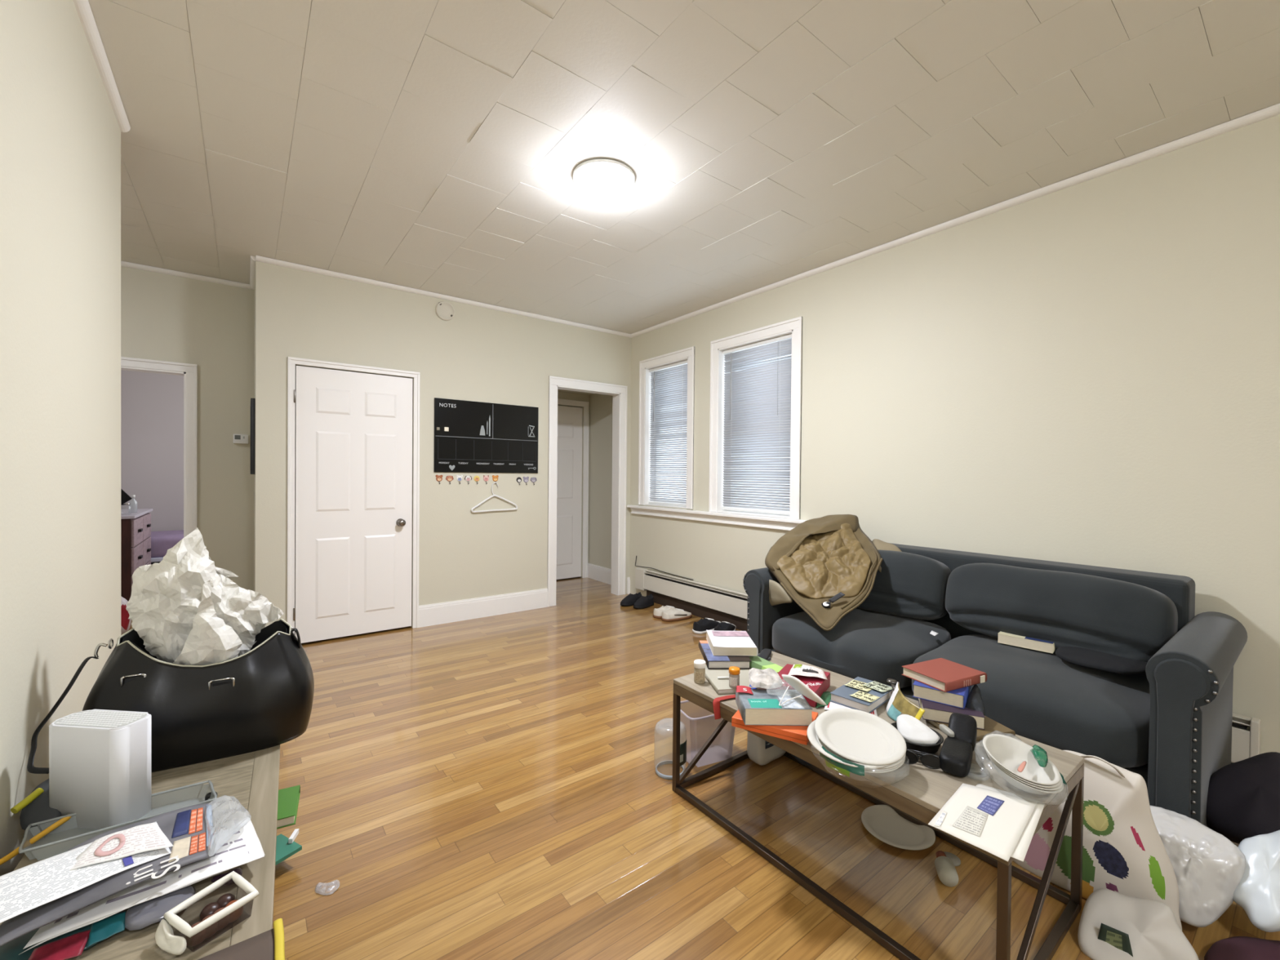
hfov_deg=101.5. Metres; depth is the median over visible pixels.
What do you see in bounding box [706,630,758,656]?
paperback book
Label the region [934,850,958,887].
soap bottle
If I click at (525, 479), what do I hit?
hook
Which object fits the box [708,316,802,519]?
window
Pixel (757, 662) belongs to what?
carton
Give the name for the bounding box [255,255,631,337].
trim
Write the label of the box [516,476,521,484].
hook
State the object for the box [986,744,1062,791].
bowl
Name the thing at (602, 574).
baseboard
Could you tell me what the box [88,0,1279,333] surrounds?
ceiling
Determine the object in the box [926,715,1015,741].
book
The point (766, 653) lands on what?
case
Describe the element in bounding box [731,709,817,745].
box
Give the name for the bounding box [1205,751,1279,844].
duffel bag
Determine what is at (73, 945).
leaflet
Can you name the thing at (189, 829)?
magazine
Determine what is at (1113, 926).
bag
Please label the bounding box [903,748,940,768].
sunglasses
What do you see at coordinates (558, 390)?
ceiling
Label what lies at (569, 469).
door
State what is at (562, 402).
trim
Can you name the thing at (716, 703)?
strap
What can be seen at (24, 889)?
paper
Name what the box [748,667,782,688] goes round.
plastic bag
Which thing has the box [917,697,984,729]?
book
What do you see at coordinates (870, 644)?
seat cushion
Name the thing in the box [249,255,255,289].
trim
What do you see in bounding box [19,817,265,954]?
sheet
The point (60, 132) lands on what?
wall
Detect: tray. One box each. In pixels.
[18,779,217,860]
[170,879,253,951]
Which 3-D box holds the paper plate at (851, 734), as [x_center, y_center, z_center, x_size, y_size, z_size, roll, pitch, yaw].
[0.615,0.718,1.466,0.237,0.053,0.236,0,1,-37]
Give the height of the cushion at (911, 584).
0.366 m
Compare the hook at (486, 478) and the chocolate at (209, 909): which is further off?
the hook at (486, 478)
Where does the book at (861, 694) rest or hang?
on the letter
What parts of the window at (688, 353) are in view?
sash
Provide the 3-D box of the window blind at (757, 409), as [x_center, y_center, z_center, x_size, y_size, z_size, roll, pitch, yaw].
[0.944,-0.426,4.232,0.049,1.368,0.737,0,1,-37]
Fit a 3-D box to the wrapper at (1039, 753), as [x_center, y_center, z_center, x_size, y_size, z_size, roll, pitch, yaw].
[1.009,0.769,1.389,0.204,0.080,0.207,1,1,26]
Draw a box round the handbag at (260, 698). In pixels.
[26,618,314,773]
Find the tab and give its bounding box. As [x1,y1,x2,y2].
[288,828,298,843]
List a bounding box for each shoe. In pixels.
[620,591,641,606]
[633,594,653,608]
[692,617,720,634]
[714,621,736,631]
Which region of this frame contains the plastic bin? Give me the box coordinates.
[680,700,735,767]
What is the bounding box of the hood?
[764,514,858,570]
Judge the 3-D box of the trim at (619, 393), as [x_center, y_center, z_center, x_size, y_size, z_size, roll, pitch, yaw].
[-0.544,0.109,5.271,0.904,2.190,0.140,0,1,-37]
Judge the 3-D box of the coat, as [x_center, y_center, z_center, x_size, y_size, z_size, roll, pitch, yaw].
[1.100,0.489,3.036,0.770,0.546,0.660,0,1,-37]
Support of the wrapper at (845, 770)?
on the coffee table at (917, 793)
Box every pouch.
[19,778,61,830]
[965,684,985,715]
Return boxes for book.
[276,785,300,829]
[698,640,751,669]
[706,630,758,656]
[735,688,812,725]
[830,676,893,713]
[901,657,986,692]
[912,680,971,708]
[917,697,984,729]
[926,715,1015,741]
[997,631,1054,653]
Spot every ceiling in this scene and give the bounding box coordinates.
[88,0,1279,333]
[557,389,595,395]
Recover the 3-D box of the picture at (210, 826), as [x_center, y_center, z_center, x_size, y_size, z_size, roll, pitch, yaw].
[-0.933,0.746,1.133,0.012,0.007,0.170,0,1,-40]
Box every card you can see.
[86,911,125,947]
[816,691,831,708]
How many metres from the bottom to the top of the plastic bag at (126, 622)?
0.386 m
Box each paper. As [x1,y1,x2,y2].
[0,822,171,923]
[125,528,284,665]
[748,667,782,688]
[928,783,1037,862]
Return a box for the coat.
[764,514,902,631]
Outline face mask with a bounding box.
[778,674,826,706]
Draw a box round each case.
[758,648,771,660]
[938,712,977,777]
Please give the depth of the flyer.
1.03 m
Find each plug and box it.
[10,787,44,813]
[204,791,217,802]
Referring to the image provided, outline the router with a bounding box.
[48,709,151,829]
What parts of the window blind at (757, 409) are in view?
ladder cord, rail, lift cord, ladder cord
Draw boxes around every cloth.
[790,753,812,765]
[1204,936,1279,959]
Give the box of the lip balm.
[717,676,728,679]
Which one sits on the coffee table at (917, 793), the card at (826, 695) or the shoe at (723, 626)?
the card at (826, 695)
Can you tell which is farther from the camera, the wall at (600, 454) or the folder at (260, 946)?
the wall at (600, 454)
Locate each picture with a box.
[168,835,191,862]
[206,804,213,846]
[795,666,811,670]
[802,668,818,673]
[1024,636,1053,644]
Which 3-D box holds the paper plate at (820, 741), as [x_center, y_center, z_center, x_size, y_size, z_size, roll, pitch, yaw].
[0.615,0.739,1.470,0.238,0.040,0.237,0,1,-37]
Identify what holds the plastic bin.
on the floor
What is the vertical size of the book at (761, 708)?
0.054 m
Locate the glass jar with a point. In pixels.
(683, 746)
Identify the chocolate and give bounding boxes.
[186,921,201,945]
[199,902,220,921]
[201,914,213,921]
[213,906,226,914]
[216,893,235,907]
[225,899,238,906]
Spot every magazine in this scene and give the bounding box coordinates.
[0,802,215,946]
[0,924,102,959]
[885,681,925,721]
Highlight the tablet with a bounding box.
[120,488,132,505]
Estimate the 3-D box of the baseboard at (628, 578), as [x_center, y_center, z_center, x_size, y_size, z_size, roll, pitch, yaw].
[-0.122,1.118,5.535,0.030,0.175,0.016,0,1,-37]
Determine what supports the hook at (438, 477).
attached to the wall at (481, 354)
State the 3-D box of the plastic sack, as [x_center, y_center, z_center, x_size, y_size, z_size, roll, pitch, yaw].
[1.729,1.086,1.437,0.249,0.218,0.133,0,1,-37]
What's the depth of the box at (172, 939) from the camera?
0.93 m
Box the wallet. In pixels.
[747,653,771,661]
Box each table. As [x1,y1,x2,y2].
[0,744,279,959]
[671,650,1084,959]
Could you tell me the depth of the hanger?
4.62 m
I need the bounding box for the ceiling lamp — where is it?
[573,159,635,202]
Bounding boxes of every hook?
[435,475,442,484]
[445,475,453,484]
[456,475,462,484]
[464,475,471,484]
[473,475,479,484]
[483,475,488,484]
[492,475,498,484]
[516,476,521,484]
[523,476,528,484]
[530,476,537,484]
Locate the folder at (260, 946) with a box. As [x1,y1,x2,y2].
[197,928,274,959]
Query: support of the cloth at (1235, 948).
on the floor
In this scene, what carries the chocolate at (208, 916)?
in the box at (172, 939)
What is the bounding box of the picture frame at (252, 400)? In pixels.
[250,398,255,474]
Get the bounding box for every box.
[155,871,258,955]
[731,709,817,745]
[773,663,830,706]
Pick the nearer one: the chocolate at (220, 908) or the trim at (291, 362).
the chocolate at (220, 908)
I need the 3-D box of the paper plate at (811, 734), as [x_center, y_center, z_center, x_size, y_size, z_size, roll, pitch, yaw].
[0.591,0.733,1.461,0.238,0.040,0.237,0,1,-37]
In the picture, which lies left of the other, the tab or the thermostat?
the thermostat
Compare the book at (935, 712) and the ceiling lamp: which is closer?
the book at (935, 712)
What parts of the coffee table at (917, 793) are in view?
leg, rail, rail, rail, leg, rail, leg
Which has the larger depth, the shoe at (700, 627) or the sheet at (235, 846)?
the shoe at (700, 627)
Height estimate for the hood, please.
0.300 m
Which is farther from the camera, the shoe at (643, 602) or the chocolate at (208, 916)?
the shoe at (643, 602)
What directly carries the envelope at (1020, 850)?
on the coffee table at (917, 793)
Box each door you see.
[293,365,413,643]
[555,405,582,579]
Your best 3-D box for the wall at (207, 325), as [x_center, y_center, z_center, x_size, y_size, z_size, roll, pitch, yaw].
[-3.644,-0.183,3.838,2.900,2.745,0.120,0,1,-37]
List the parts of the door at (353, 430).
knob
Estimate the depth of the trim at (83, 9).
1.86 m
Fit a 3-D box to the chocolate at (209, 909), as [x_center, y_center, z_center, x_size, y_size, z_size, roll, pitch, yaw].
[-0.783,0.789,0.952,0.031,0.027,0.030,0,1,-37]
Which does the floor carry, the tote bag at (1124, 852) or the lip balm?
the tote bag at (1124, 852)
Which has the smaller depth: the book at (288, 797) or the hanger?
the book at (288, 797)
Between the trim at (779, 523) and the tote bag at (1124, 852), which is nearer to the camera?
the tote bag at (1124, 852)
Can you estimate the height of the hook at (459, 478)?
0.079 m
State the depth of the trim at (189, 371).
3.93 m
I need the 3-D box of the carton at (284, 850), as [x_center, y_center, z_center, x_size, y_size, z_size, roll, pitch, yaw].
[-1.186,1.182,1.620,0.120,0.012,0.200,1,1,28]
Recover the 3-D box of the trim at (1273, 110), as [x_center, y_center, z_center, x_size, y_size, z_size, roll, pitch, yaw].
[1.767,-1.476,3.042,0.030,0.030,6.200,0,1,-37]
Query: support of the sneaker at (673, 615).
on the floor
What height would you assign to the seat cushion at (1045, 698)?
0.249 m
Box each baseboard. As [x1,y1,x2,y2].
[418,588,547,627]
[587,563,611,584]
[626,577,630,594]
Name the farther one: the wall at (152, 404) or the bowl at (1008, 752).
the wall at (152, 404)
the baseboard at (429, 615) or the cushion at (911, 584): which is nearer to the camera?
the cushion at (911, 584)
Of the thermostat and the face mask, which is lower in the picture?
the face mask
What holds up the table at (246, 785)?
on the floor
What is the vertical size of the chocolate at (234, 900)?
0.027 m
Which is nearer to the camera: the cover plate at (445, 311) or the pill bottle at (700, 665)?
the pill bottle at (700, 665)
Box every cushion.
[772,608,951,688]
[856,549,951,620]
[911,634,1150,768]
[945,563,1177,662]
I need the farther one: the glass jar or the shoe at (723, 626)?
the shoe at (723, 626)
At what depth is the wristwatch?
1.87 m
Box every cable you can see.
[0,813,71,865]
[635,555,693,580]
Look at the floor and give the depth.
1.84 m
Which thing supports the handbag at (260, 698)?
on the table at (246, 785)
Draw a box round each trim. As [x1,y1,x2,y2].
[72,0,130,132]
[120,261,253,289]
[120,356,197,537]
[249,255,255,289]
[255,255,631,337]
[287,356,420,634]
[546,375,627,606]
[557,398,589,577]
[626,504,807,530]
[631,102,1279,337]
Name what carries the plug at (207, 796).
in the plastic tray at (65, 837)
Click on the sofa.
(1170, 726)
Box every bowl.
[891,722,943,755]
[982,733,1060,785]
[984,742,1062,787]
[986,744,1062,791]
[988,746,1063,795]
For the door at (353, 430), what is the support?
in the wall at (481, 354)
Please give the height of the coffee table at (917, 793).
0.446 m
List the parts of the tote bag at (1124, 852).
handle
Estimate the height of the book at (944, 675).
0.032 m
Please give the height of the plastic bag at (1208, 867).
0.217 m
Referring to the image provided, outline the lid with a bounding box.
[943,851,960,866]
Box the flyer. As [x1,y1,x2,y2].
[69,822,173,871]
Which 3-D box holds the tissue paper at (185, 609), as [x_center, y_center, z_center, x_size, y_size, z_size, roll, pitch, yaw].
[-1.283,0.366,1.560,0.362,0.446,0.222,0,1,-37]
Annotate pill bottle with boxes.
[693,659,706,684]
[728,666,740,688]
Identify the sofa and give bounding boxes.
[742,541,1247,827]
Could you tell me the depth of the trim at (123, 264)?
3.90 m
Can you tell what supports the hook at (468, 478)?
attached to the wall at (481, 354)
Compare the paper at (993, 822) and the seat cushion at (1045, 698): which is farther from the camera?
the seat cushion at (1045, 698)
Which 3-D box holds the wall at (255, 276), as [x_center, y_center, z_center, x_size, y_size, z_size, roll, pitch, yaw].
[-2.861,-0.177,3.979,0.120,2.745,0.600,0,1,-37]
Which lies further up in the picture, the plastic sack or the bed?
the bed
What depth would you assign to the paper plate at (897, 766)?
1.36 m
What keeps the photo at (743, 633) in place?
on the paperback book at (720, 642)
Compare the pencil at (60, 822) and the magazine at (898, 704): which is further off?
the magazine at (898, 704)
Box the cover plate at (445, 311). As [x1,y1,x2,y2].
[435,301,454,320]
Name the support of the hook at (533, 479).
attached to the wall at (481, 354)
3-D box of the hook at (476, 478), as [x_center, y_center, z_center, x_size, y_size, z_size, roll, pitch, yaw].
[-1.413,-0.001,4.536,0.052,0.074,0.023,0,1,-37]
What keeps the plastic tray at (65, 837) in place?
on the table at (246, 785)
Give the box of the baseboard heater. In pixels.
[635,567,1261,763]
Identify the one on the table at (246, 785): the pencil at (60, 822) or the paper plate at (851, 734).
the pencil at (60, 822)
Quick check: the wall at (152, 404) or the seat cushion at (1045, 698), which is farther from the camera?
the wall at (152, 404)
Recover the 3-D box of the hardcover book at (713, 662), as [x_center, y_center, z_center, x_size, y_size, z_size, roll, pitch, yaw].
[0.364,0.759,2.278,0.182,0.036,0.260,1,1,-2]
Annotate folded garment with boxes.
[1055,646,1147,675]
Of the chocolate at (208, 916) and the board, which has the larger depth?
the board
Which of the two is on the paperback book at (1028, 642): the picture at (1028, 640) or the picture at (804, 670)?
the picture at (1028, 640)
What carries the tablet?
on the dresser
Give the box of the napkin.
[896,714,939,745]
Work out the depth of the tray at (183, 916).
0.94 m
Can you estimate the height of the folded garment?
0.066 m
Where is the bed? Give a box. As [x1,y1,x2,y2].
[148,529,183,564]
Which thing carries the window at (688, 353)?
in the wall at (1087, 372)
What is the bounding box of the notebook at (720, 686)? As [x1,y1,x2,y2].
[705,665,764,694]
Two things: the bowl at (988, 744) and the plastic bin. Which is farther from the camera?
the plastic bin
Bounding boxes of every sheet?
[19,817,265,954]
[22,824,264,949]
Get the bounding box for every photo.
[711,631,749,636]
[777,694,809,708]
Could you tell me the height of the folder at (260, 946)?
0.004 m
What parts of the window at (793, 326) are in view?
sash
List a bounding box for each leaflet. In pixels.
[27,928,90,959]
[787,663,827,679]
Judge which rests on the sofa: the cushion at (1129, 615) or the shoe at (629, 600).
the cushion at (1129, 615)
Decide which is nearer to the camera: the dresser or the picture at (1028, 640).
the picture at (1028, 640)
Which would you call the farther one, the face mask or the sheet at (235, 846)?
the face mask
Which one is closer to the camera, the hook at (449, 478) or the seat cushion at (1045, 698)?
the seat cushion at (1045, 698)
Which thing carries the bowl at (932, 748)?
on the coffee table at (917, 793)
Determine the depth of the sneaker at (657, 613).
4.62 m
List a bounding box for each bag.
[120,595,131,635]
[1013,750,1182,930]
[1077,888,1199,959]
[1149,804,1245,927]
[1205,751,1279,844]
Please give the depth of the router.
1.20 m
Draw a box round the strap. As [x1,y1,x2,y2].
[712,694,735,719]
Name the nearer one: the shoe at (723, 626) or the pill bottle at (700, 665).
the pill bottle at (700, 665)
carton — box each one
[275,833,302,865]
[749,655,782,673]
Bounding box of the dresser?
[120,508,152,600]
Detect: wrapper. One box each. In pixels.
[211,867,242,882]
[819,745,864,777]
[1017,744,1067,787]
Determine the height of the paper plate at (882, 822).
0.020 m
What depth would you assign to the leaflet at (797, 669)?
2.00 m
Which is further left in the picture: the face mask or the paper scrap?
the face mask
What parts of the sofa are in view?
panel, armrest, backrest, panel, armrest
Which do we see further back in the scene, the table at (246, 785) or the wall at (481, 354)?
the wall at (481, 354)
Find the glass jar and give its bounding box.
[655,740,686,779]
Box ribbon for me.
[272,918,284,959]
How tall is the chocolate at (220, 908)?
0.027 m
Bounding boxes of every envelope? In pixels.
[124,884,195,930]
[976,783,1045,862]
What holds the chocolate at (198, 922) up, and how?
in the box at (172, 939)
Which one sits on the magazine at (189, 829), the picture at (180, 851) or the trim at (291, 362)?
the picture at (180, 851)
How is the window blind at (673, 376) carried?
attached to the window at (688, 353)
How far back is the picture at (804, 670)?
2.01 m
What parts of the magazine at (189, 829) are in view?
blue panel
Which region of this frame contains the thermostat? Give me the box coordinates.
[233,434,248,444]
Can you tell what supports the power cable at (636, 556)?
attached to the wall at (1087, 372)
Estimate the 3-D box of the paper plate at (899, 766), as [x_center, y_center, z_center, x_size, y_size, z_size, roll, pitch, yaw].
[0.615,0.751,1.473,0.238,0.040,0.237,0,1,-37]
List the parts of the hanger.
frame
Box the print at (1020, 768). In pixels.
[1017,760,1026,772]
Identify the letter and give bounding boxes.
[824,701,877,715]
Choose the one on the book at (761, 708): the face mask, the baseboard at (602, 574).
the face mask
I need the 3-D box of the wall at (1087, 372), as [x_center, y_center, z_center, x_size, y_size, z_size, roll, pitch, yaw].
[1.876,-0.124,3.085,0.200,2.745,6.300,0,1,-37]
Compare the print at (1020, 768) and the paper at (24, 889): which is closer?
the paper at (24, 889)
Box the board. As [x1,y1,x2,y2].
[433,397,538,473]
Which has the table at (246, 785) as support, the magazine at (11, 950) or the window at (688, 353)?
the magazine at (11, 950)
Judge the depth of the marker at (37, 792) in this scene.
1.20 m
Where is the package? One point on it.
(760, 751)
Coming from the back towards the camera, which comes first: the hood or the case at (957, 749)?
the hood
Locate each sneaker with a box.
[653,605,675,618]
[661,608,692,622]
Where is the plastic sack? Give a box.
[1232,830,1279,932]
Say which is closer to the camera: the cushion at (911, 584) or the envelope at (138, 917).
the envelope at (138, 917)
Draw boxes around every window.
[638,346,694,509]
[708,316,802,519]
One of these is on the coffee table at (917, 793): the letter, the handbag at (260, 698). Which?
the letter
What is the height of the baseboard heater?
0.307 m
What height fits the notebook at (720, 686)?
0.018 m
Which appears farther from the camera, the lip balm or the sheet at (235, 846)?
the lip balm
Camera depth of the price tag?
1.77 m
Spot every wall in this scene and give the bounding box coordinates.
[0,0,120,875]
[120,266,295,607]
[120,370,183,531]
[253,275,255,591]
[254,261,631,627]
[557,391,589,577]
[587,393,613,568]
[629,114,1279,754]
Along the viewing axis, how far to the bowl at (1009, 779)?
1.33 m
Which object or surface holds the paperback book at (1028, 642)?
on the sofa
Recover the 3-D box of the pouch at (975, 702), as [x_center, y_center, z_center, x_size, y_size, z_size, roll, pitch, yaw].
[1.125,0.734,1.752,0.058,0.058,0.140,1,1,35]
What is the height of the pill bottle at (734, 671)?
0.070 m
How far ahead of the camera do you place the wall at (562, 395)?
6.35 m
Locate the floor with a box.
[128,577,1279,959]
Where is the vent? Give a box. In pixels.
[53,710,146,728]
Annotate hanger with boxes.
[471,482,517,512]
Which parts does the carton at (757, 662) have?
panel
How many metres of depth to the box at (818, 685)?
1.95 m
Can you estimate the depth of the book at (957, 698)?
1.75 m
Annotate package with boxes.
[746,731,786,765]
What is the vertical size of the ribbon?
0.009 m
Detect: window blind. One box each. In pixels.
[648,360,687,506]
[722,333,791,514]
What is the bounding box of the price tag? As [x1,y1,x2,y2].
[736,685,753,694]
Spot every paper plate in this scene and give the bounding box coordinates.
[806,720,894,768]
[814,708,906,765]
[816,734,906,768]
[861,804,935,850]
[864,757,905,771]
[864,759,905,773]
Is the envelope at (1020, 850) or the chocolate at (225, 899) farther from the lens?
the envelope at (1020, 850)
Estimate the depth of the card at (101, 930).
0.92 m
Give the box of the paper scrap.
[929,630,937,635]
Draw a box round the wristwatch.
[886,678,897,690]
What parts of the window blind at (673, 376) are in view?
rail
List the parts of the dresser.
drawer, drawer, drawer, drawer, drawer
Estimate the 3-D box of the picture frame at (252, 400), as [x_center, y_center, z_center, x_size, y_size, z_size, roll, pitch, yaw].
[-2.848,-0.313,3.842,0.026,0.540,0.330,0,1,-37]
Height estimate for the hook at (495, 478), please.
0.079 m
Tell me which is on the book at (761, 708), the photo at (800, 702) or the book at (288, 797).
the photo at (800, 702)
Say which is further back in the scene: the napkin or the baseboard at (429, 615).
the baseboard at (429, 615)

